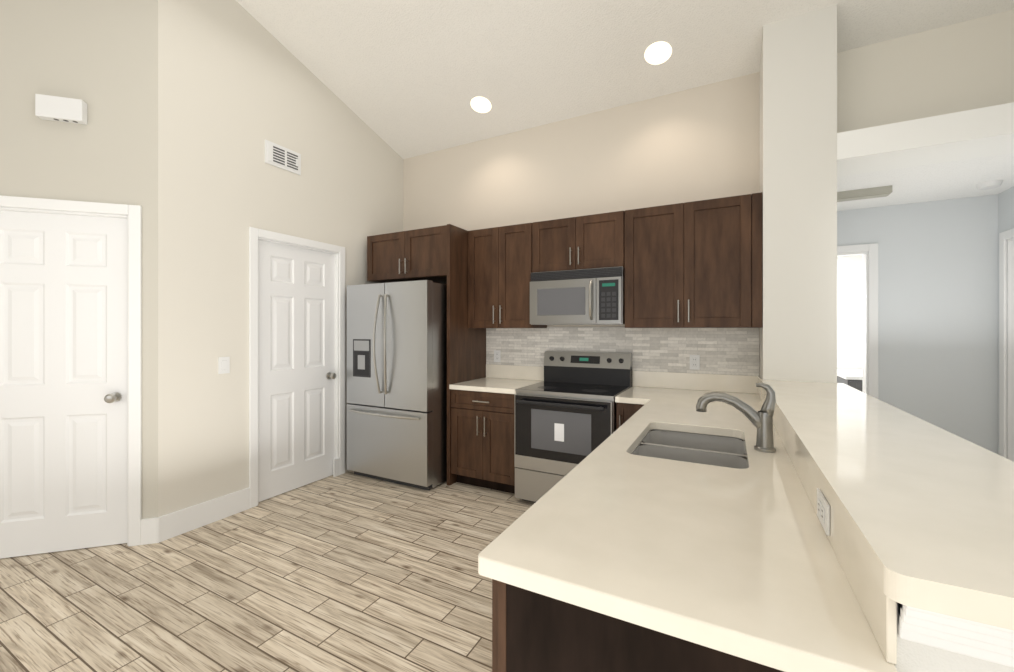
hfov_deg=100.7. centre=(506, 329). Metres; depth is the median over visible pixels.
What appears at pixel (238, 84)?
wall
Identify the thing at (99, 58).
wall
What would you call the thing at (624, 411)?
base cabinet
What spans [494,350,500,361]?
electrical outlet
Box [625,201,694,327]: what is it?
upper cabinet
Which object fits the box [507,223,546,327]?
upper cabinet
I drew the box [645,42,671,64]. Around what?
recessed light
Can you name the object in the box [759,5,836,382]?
pier
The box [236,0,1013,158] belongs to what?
ceiling
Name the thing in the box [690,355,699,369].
electrical outlet
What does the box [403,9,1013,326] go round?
wall
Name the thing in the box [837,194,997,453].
wall
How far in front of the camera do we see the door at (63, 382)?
2.57 m
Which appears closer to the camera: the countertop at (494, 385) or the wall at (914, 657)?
the wall at (914, 657)
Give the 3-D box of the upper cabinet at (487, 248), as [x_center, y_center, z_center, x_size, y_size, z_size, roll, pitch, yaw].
[-0.111,-0.471,3.973,0.394,0.910,0.348,0,0,28]
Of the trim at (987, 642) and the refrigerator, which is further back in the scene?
the refrigerator
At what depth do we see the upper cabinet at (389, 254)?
4.01 m
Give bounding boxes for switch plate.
[218,357,229,373]
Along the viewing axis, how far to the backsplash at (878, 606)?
1.16 m
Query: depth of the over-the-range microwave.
3.35 m
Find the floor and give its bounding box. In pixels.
[0,470,533,671]
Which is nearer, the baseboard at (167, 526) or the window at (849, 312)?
the baseboard at (167, 526)
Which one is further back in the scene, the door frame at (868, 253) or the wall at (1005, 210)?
the door frame at (868, 253)
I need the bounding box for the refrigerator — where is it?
[347,280,446,490]
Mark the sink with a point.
(722, 451)
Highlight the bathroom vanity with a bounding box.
[837,369,861,391]
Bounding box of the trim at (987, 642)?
[898,603,1013,667]
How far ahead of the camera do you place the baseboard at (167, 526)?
2.85 m
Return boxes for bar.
[761,379,1013,629]
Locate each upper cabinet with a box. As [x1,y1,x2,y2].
[367,230,446,284]
[411,225,446,283]
[468,226,506,327]
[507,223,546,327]
[531,216,582,272]
[583,210,626,268]
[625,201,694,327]
[695,192,761,327]
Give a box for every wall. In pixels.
[0,0,157,518]
[158,0,402,516]
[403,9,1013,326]
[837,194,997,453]
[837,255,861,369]
[894,602,1013,671]
[998,186,1013,454]
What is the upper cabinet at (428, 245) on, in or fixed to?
attached to the wall at (700, 143)
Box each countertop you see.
[449,377,541,393]
[478,388,897,671]
[615,386,660,403]
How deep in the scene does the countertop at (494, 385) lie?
3.64 m
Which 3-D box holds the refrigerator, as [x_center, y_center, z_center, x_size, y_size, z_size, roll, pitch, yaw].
[-0.904,0.471,4.044,0.944,1.775,0.907,0,0,28]
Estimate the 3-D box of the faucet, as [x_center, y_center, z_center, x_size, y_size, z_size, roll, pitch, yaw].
[0.924,0.340,1.707,0.286,0.266,0.074,0,0,28]
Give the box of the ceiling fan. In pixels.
[837,185,891,201]
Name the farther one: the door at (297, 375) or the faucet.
the door at (297, 375)
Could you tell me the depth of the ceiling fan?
3.16 m
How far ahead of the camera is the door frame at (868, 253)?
3.63 m
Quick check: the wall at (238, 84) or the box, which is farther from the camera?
the wall at (238, 84)
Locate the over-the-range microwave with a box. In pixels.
[530,266,624,324]
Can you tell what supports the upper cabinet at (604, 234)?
attached to the wall at (700, 143)
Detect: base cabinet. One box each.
[451,389,514,493]
[492,579,783,671]
[616,403,643,429]
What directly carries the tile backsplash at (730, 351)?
attached to the wall at (700, 143)
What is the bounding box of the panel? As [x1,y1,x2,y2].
[447,224,485,485]
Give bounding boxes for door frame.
[0,195,141,546]
[249,227,344,507]
[837,243,877,398]
[999,228,1013,461]
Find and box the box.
[35,94,86,124]
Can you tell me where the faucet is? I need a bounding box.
[696,382,775,452]
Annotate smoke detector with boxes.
[976,180,1002,189]
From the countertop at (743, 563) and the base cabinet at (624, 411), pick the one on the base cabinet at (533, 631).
the countertop at (743, 563)
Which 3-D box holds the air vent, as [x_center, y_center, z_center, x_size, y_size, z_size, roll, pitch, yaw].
[-1.829,-1.411,3.443,0.022,0.180,0.310,0,0,28]
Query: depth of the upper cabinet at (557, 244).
3.50 m
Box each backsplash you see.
[486,327,758,375]
[486,364,896,663]
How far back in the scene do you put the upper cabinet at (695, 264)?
2.92 m
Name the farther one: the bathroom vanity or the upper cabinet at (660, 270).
the bathroom vanity
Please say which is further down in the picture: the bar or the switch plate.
the bar
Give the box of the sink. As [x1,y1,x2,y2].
[632,429,747,468]
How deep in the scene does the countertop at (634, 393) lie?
3.09 m
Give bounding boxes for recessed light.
[471,97,490,112]
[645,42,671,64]
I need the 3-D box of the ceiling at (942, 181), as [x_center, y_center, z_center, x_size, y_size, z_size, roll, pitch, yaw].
[3.549,-1.113,4.281,1.680,0.105,3.600,0,0,28]
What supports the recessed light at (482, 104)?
in the ceiling at (404, 79)
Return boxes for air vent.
[265,139,300,174]
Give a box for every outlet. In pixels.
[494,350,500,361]
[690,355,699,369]
[817,488,829,535]
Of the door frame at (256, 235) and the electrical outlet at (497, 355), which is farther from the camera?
the electrical outlet at (497, 355)
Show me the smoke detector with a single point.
(988, 185)
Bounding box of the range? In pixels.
[515,351,631,502]
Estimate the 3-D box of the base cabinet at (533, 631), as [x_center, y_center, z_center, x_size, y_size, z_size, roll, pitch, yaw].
[0.407,0.937,1.029,0.658,0.844,0.658,0,0,28]
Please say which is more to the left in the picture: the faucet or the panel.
the panel
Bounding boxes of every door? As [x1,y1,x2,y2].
[0,210,126,558]
[259,240,335,501]
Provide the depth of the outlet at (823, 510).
0.96 m
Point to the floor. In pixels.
(350, 571)
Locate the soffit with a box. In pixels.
[837,102,1013,176]
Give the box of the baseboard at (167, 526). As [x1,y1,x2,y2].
[141,487,249,544]
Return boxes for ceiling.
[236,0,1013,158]
[837,153,1013,210]
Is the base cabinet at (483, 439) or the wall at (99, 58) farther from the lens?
the base cabinet at (483, 439)
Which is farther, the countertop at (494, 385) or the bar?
the countertop at (494, 385)
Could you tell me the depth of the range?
3.20 m
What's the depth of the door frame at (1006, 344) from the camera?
3.17 m
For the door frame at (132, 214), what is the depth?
2.64 m

